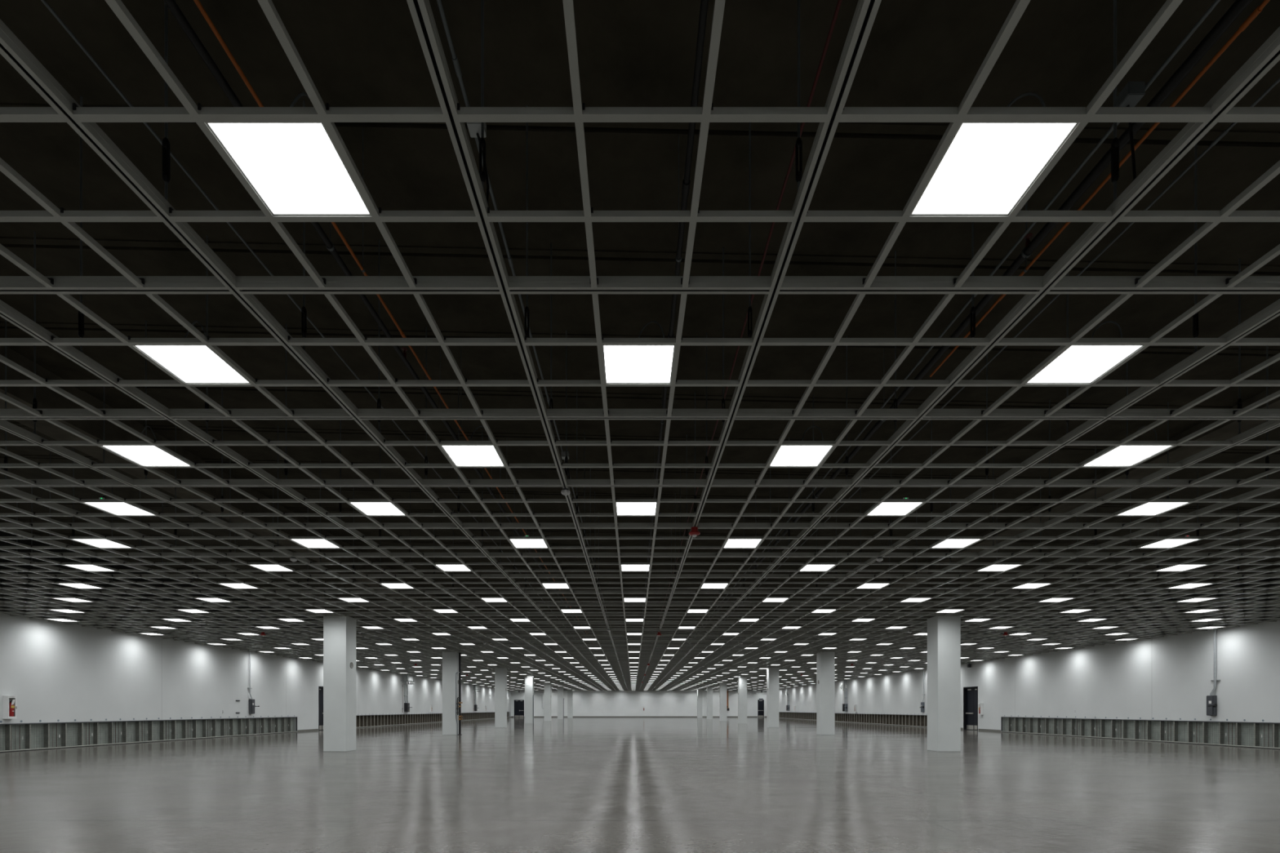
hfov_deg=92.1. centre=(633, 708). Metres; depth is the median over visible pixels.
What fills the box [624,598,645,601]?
diffuser
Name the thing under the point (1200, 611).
diffuser
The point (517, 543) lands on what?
diffuser
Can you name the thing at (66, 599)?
diffuser
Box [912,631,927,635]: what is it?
ceiling light
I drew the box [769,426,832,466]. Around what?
ceiling light
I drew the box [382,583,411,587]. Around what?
diffuser
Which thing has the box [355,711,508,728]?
railing
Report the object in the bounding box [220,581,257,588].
ceiling light
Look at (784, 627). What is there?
ceiling light
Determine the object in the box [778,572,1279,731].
wall
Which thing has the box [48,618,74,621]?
diffuser
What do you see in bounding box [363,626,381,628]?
ceiling light
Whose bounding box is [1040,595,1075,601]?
ceiling light
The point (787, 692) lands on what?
switchgear
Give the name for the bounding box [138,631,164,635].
ceiling light
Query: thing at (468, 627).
ceiling light
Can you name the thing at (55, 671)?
wall
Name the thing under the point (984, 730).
baseboard
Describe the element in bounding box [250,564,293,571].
ceiling light
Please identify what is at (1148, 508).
ceiling light
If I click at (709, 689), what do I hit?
square column
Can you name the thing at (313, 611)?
diffuser
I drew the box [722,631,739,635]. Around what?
ceiling light
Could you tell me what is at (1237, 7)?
pipe
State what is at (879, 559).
ceiling sensor
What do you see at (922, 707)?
switch
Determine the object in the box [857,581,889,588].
ceiling light
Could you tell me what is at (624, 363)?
diffuser
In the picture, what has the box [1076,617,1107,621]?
ceiling light
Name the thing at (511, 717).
baseboard
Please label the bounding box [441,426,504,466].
ceiling light
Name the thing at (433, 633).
diffuser
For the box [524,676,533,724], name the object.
square column
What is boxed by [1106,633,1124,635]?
diffuser
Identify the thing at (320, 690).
door
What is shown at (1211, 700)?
switch
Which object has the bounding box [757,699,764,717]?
door
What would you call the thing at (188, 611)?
diffuser
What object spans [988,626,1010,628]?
ceiling light
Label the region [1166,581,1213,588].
ceiling light
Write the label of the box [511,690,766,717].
wall
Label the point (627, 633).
diffuser
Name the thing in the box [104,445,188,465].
diffuser
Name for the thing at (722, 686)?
square column
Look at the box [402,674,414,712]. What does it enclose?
switchgear
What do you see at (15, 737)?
railing
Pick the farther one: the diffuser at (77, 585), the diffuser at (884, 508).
the diffuser at (77, 585)
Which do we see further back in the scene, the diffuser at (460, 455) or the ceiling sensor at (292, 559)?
the ceiling sensor at (292, 559)
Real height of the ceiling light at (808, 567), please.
0.089 m
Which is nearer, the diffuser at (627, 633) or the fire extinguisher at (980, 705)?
the diffuser at (627, 633)
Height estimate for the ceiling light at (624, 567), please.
0.089 m
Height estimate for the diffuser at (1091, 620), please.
0.001 m
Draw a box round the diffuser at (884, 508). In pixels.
[868,502,920,514]
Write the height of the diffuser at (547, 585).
0.001 m
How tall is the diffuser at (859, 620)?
0.001 m
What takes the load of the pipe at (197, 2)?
hanging from the ceiling at (355, 53)
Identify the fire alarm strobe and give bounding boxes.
[688,526,700,537]
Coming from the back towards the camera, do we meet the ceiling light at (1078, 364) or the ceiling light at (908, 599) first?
the ceiling light at (908, 599)
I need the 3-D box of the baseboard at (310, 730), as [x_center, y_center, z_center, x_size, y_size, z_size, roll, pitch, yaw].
[-18.994,1.257,43.550,0.012,0.110,105.100,0,0,0]
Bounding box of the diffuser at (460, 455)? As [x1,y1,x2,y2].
[442,445,502,465]
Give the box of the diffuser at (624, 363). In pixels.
[604,345,673,382]
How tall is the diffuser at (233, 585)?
0.001 m
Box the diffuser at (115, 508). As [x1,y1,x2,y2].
[87,502,151,514]
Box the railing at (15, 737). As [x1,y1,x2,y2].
[0,715,297,752]
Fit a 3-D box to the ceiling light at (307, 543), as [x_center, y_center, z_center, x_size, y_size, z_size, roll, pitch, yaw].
[-5.447,-2.884,10.582,0.566,0.089,0.566,0,0,0]
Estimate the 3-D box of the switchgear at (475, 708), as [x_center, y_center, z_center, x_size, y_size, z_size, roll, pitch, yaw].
[-18.700,-1.421,73.722,0.600,3.425,1.598,0,0,0]
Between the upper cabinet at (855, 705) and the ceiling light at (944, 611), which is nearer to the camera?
the ceiling light at (944, 611)
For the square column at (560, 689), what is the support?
on the floor
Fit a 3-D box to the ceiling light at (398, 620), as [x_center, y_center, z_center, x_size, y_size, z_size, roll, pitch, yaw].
[-7.277,-2.884,19.732,0.566,0.089,0.566,0,0,0]
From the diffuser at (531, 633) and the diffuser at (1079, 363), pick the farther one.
the diffuser at (531, 633)
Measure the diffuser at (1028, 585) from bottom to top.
0.001 m
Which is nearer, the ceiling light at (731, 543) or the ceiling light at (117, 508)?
the ceiling light at (117, 508)
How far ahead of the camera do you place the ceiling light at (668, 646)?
28.82 m
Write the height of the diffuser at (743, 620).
0.001 m
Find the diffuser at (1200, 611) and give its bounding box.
[1189,609,1216,612]
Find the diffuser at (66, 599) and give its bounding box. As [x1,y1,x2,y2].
[57,598,88,601]
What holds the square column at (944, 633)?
on the floor
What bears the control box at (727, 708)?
attached to the wall at (585, 703)
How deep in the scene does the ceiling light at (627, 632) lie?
23.36 m
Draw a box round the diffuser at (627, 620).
[626,618,643,621]
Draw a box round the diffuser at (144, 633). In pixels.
[143,633,161,635]
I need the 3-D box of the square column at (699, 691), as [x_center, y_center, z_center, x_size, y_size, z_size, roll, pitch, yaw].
[9.842,-1.583,91.250,0.716,5.790,0.700,0,0,0]
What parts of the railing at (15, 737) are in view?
rail, rail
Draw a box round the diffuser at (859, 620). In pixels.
[853,618,874,621]
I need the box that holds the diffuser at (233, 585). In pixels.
[221,583,254,587]
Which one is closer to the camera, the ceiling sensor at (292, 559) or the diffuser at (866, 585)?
the ceiling sensor at (292, 559)
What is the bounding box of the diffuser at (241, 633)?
[240,633,257,635]
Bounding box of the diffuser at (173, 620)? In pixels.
[164,618,187,621]
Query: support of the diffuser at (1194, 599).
attached to the ceiling light at (1193, 599)
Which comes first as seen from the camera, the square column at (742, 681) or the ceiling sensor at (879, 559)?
the ceiling sensor at (879, 559)
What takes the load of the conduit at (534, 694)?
attached to the square column at (529, 681)
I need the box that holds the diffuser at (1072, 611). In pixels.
[1064,609,1088,612]
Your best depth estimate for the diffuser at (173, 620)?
19.72 m
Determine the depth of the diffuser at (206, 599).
16.04 m
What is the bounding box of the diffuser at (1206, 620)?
[1195,618,1220,621]
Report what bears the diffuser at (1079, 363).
attached to the ceiling light at (1078, 364)
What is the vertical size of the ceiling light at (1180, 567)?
0.089 m
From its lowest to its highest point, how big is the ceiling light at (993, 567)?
0.089 m
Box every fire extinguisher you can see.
[2,695,17,719]
[977,703,982,715]
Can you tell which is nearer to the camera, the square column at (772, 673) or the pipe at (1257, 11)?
the pipe at (1257, 11)
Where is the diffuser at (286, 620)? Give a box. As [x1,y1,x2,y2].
[279,618,302,621]
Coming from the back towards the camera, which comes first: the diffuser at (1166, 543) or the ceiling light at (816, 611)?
the ceiling light at (816, 611)
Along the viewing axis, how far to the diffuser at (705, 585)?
14.23 m
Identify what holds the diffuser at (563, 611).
attached to the ceiling light at (562, 611)
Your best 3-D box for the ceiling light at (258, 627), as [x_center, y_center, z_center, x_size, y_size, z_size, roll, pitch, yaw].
[-12.767,-2.884,21.562,0.566,0.089,0.566,0,0,0]
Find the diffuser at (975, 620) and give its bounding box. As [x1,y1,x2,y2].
[967,618,989,621]
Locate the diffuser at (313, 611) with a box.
[307,609,330,612]
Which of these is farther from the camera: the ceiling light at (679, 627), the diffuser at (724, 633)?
the diffuser at (724, 633)
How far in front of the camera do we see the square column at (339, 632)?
18.90 m
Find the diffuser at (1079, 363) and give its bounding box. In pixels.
[1028,345,1141,382]
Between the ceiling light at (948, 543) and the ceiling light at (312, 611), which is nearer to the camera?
the ceiling light at (948, 543)
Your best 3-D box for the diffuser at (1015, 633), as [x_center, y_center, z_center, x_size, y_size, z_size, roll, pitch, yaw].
[14.683,-2.845,23.392,0.548,0.001,0.548,0,0,0]
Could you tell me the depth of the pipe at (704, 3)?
4.44 m
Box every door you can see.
[318,686,323,730]
[514,700,524,717]
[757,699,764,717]
[963,686,977,730]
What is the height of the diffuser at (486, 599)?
0.001 m
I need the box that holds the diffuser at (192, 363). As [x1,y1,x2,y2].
[136,345,248,382]
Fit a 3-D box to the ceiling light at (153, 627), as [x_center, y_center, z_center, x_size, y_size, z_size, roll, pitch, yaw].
[-16.427,-2.884,21.562,0.566,0.089,0.566,0,0,0]
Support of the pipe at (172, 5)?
hanging from the ceiling at (355, 53)
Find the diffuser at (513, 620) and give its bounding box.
[510,618,529,621]
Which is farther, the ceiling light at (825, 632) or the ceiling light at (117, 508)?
the ceiling light at (825, 632)
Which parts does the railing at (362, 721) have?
rail, rail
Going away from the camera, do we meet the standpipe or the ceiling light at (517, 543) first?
the ceiling light at (517, 543)
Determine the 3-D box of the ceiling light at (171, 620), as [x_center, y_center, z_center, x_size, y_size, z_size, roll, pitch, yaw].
[-14.597,-2.884,19.732,0.566,0.089,0.566,0,0,0]
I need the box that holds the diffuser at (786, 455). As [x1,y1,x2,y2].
[770,445,831,465]
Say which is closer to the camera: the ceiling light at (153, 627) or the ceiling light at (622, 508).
the ceiling light at (622, 508)
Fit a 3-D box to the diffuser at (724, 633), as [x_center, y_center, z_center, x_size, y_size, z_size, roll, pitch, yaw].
[3.703,-2.845,23.392,0.548,0.001,0.548,0,0,0]
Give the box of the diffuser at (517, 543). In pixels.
[511,539,546,547]
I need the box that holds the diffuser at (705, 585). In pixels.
[702,583,727,587]
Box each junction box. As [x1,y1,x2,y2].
[466,122,488,204]
[561,451,569,479]
[1116,81,1145,180]
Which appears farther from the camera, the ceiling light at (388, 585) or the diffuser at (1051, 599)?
the diffuser at (1051, 599)
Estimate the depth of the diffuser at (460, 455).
6.91 m
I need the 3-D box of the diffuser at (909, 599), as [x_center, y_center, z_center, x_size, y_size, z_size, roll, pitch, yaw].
[7.363,-2.845,16.072,0.548,0.001,0.548,0,0,0]
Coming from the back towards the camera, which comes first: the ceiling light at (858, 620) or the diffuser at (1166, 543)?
the ceiling light at (858, 620)
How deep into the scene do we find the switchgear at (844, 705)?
60.54 m
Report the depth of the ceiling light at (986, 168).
3.23 m
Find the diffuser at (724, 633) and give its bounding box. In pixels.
[723,633,737,635]
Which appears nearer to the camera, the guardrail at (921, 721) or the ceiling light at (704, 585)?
the ceiling light at (704, 585)
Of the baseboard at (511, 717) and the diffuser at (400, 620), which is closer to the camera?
the diffuser at (400, 620)
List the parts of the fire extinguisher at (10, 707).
cabinet door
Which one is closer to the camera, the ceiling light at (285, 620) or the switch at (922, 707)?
the ceiling light at (285, 620)
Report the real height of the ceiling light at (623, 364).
0.275 m
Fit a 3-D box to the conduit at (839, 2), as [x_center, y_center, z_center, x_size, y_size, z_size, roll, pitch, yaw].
[1.111,-3.800,18.500,0.044,0.043,43.000,0,0,0]
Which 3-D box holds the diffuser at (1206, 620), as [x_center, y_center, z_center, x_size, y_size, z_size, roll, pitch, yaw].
[18.343,-2.845,19.732,0.548,0.001,0.548,0,0,0]
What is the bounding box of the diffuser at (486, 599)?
[482,598,506,601]
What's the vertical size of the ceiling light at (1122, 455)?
0.275 m
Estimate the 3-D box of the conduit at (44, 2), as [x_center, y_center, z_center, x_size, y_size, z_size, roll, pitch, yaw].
[-3.206,-3.850,18.500,0.018,0.017,43.000,0,0,0]
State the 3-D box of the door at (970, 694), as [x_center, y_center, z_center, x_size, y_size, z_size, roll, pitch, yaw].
[20.994,-0.028,38.200,0.211,2.676,1.619,0,0,0]
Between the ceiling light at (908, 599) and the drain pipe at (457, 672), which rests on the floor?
the drain pipe at (457, 672)
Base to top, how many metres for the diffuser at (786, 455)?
0.001 m
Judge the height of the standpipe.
4.745 m
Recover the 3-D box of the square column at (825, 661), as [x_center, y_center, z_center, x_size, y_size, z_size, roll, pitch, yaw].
[9.742,-1.583,31.250,0.716,5.790,0.700,0,0,0]
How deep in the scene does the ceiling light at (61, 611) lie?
18.01 m
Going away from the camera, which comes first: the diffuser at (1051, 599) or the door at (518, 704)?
the diffuser at (1051, 599)
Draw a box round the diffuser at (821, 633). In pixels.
[818,633,835,635]
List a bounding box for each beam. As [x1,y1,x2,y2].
[0,345,534,652]
[746,386,1279,652]
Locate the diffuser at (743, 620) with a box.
[739,618,758,621]
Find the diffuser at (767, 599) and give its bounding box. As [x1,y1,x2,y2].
[763,598,786,601]
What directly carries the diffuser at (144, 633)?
attached to the ceiling light at (139, 632)
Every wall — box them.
[0,530,511,732]
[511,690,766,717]
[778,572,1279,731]
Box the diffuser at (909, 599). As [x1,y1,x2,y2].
[902,598,928,601]
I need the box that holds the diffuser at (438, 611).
[434,609,456,612]
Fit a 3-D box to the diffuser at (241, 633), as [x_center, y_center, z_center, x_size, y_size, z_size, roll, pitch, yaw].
[-14.597,-2.845,23.392,0.548,0.001,0.548,0,0,0]
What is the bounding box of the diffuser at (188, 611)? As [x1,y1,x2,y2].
[180,609,204,612]
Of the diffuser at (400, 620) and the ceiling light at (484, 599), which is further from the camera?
the diffuser at (400, 620)
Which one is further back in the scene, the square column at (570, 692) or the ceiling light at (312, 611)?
the square column at (570, 692)
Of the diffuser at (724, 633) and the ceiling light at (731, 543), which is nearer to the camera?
the ceiling light at (731, 543)
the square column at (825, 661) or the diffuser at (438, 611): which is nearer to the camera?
the diffuser at (438, 611)
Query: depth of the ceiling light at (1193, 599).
16.04 m
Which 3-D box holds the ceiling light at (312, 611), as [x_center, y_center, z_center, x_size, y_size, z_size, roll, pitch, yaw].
[-9.107,-2.884,17.902,0.566,0.089,0.566,0,0,0]
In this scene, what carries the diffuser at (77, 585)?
attached to the ceiling light at (75, 585)
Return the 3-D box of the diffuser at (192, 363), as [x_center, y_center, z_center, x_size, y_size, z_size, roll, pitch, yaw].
[-3.617,-2.845,5.092,0.548,0.001,0.548,0,0,0]
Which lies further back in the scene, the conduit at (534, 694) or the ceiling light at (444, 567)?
the conduit at (534, 694)
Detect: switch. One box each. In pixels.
[247,646,259,713]
[920,669,924,712]
[1206,624,1220,715]
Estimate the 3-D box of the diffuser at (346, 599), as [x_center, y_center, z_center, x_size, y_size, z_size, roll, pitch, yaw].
[-7.277,-2.845,16.072,0.548,0.001,0.548,0,0,0]
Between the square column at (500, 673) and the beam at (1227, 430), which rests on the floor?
the square column at (500, 673)
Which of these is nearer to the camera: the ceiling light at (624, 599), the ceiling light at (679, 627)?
the ceiling light at (624, 599)
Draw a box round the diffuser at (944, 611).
[938,609,961,612]
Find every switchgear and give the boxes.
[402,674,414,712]
[472,684,480,711]
[785,687,789,711]
[840,680,847,711]
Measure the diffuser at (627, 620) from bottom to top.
0.001 m
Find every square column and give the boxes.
[323,564,355,751]
[442,619,459,735]
[494,646,506,728]
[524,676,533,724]
[543,682,551,720]
[557,686,563,719]
[567,689,573,717]
[697,689,702,717]
[706,686,712,719]
[719,682,726,720]
[737,676,746,724]
[766,646,778,728]
[816,619,835,735]
[927,564,960,751]
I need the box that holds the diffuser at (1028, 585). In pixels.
[1015,583,1048,587]
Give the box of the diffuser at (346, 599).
[340,598,367,601]
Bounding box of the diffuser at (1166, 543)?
[1141,539,1195,547]
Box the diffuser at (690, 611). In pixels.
[688,609,707,612]
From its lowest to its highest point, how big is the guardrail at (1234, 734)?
0.956 m
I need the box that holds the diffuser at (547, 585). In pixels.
[542,583,568,587]
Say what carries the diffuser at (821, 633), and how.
attached to the ceiling light at (825, 632)
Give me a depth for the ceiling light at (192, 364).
5.08 m
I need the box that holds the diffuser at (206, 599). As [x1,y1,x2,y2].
[199,598,227,601]
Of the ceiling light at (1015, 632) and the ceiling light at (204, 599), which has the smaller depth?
the ceiling light at (204, 599)
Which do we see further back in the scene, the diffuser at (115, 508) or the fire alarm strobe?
the fire alarm strobe
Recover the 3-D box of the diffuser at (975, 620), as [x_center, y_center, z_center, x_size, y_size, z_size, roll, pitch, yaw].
[11.023,-2.845,19.732,0.548,0.001,0.548,0,0,0]
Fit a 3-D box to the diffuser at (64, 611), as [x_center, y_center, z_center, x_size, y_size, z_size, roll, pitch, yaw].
[-16.427,-2.845,17.902,0.548,0.001,0.548,0,0,0]
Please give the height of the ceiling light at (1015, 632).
0.089 m
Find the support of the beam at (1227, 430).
attached to the ceiling at (355, 53)
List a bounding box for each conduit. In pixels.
[40,0,582,647]
[436,0,617,652]
[533,693,534,724]
[654,0,842,634]
[684,0,1220,647]
[696,77,1279,647]
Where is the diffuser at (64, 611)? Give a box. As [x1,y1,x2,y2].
[53,609,79,612]
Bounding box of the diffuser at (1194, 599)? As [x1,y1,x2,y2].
[1181,598,1212,601]
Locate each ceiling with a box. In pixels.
[0,0,1279,652]
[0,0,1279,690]
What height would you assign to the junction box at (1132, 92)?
0.661 m
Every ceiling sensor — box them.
[289,557,297,561]
[560,488,570,495]
[876,557,883,561]
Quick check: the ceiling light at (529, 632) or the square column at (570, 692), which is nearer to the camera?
the ceiling light at (529, 632)
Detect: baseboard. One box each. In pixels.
[297,716,511,732]
[511,716,766,717]
[960,728,1000,732]
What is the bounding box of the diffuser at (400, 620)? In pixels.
[395,618,415,621]
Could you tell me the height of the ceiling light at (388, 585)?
0.089 m
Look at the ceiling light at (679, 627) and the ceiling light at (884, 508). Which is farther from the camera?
the ceiling light at (679, 627)
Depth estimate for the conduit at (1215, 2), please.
4.42 m
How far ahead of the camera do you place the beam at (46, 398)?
11.47 m
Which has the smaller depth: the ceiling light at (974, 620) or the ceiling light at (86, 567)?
the ceiling light at (86, 567)
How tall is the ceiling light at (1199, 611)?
0.089 m
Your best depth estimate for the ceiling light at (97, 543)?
10.59 m
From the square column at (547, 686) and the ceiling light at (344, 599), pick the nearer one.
the ceiling light at (344, 599)
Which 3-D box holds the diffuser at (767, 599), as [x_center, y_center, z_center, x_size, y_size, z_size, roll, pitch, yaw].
[3.703,-2.845,16.072,0.548,0.001,0.548,0,0,0]
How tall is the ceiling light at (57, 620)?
0.089 m
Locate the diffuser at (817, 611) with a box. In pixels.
[813,609,835,612]
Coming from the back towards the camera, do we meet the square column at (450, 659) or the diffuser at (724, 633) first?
the square column at (450, 659)
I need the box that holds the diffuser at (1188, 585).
[1173,583,1209,587]
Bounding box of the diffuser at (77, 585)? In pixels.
[60,583,97,587]
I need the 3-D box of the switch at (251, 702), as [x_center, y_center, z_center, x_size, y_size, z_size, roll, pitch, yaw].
[-18.825,-1.446,30.567,0.350,3.375,0.434,0,0,0]
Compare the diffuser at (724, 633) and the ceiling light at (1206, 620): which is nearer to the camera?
the ceiling light at (1206, 620)
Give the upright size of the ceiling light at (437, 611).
0.089 m
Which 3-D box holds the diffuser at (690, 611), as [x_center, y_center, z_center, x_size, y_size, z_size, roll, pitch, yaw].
[1.873,-2.845,17.902,0.548,0.001,0.548,0,0,0]
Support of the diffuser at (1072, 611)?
attached to the ceiling light at (1071, 611)
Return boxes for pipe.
[163,0,584,634]
[193,0,586,632]
[455,671,459,735]
[639,0,708,647]
[685,0,1252,647]
[929,0,1270,377]
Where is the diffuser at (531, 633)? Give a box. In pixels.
[530,633,546,635]
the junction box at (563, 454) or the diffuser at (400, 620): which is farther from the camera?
the diffuser at (400, 620)
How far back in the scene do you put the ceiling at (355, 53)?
6.57 m
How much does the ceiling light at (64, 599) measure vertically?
0.089 m
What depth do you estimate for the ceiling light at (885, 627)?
21.68 m
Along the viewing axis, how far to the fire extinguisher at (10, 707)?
18.68 m
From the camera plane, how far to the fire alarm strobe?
9.60 m
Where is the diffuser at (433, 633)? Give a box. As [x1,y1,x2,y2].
[433,633,449,635]
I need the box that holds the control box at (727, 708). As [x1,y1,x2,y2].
[726,690,728,711]
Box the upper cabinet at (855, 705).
[853,704,857,711]
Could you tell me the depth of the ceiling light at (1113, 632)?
23.36 m
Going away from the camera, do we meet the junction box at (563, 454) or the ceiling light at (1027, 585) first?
the junction box at (563, 454)
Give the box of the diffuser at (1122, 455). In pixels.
[1085,445,1169,465]
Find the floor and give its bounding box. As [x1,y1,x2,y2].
[0,717,1279,852]
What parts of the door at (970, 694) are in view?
kick plate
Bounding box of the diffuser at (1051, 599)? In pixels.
[1041,598,1071,601]
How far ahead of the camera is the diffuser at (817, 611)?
17.91 m
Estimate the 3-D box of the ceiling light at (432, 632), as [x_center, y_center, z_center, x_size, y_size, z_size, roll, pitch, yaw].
[-7.277,-2.884,23.392,0.566,0.089,0.566,0,0,0]
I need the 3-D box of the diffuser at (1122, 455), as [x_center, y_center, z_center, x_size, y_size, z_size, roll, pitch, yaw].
[5.533,-2.845,6.922,0.548,0.001,0.548,0,0,0]
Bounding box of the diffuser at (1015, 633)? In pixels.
[1010,633,1027,635]
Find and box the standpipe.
[456,646,462,734]
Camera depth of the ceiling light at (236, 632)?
23.36 m
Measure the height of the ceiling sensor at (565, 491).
0.078 m
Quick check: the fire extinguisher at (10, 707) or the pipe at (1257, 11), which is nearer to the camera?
the pipe at (1257, 11)
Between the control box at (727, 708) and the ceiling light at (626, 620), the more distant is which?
the control box at (727, 708)
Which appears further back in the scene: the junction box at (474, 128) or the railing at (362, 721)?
the railing at (362, 721)
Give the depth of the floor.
10.02 m
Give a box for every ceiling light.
[45,617,79,621]
[51,609,85,613]
[52,595,93,601]
[58,581,102,588]
[65,564,115,571]
[74,539,132,547]
[85,497,155,515]
[102,426,190,466]
[133,320,249,383]
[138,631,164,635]
[152,626,177,628]
[161,617,191,621]
[178,609,209,613]
[195,595,229,601]
[205,92,371,215]
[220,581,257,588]
[235,631,260,635]
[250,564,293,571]
[257,626,279,628]
[277,617,305,621]
[292,539,338,547]
[306,609,333,613]
[337,595,367,601]
[351,502,404,515]
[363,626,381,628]
[381,581,413,588]
[393,617,415,621]
[431,631,449,635]
[433,609,457,613]
[435,564,471,571]
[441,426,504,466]
[468,626,485,628]
[480,595,506,601]
[509,617,529,621]
[510,535,547,547]
[528,631,546,635]
[542,581,568,588]
[560,609,582,613]
[573,626,590,628]
[602,320,675,383]
[615,502,657,515]
[621,564,649,571]
[623,595,645,601]
[625,617,643,621]
[626,631,641,635]
[666,646,679,648]
[678,626,695,628]
[687,609,708,613]
[701,581,728,588]
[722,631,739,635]
[724,539,761,547]
[739,617,759,621]
[763,595,788,601]
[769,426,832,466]
[782,626,800,628]
[800,564,835,571]
[811,609,835,613]
[818,631,837,635]
[853,617,875,621]
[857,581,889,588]
[867,497,922,515]
[884,626,905,628]
[902,595,931,601]
[910,92,1078,215]
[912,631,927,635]
[932,539,979,547]
[936,609,963,613]
[964,617,991,621]
[977,564,1020,571]
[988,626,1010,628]
[1008,631,1032,635]
[1013,581,1051,588]
[1026,320,1143,383]
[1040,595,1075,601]
[1059,609,1090,613]
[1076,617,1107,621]
[1084,426,1171,466]
[1092,626,1115,628]
[1103,631,1129,635]
[1118,502,1186,515]
[1139,535,1197,547]
[1155,564,1205,571]
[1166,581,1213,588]
[1178,595,1217,601]
[1183,609,1217,613]
[1189,617,1223,621]
[1195,626,1221,628]
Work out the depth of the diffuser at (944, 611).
17.91 m
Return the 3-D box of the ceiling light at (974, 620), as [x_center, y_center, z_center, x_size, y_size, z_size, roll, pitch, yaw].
[11.023,-2.884,19.732,0.566,0.089,0.566,0,0,0]
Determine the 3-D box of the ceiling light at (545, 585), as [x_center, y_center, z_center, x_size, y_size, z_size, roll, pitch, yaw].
[-1.787,-2.884,14.242,0.566,0.089,0.566,0,0,0]
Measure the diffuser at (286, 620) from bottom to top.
0.001 m
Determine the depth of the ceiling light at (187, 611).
17.99 m
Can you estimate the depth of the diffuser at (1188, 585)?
14.23 m
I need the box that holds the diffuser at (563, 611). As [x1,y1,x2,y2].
[561,609,581,612]
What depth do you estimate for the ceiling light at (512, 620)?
19.71 m
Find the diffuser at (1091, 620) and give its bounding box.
[1081,618,1105,621]
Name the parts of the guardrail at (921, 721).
rail, rail, panel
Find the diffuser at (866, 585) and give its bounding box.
[858,583,888,587]
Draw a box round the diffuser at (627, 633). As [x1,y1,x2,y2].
[626,633,641,635]
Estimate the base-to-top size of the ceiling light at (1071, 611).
0.089 m
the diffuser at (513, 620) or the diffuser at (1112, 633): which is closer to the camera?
the diffuser at (513, 620)

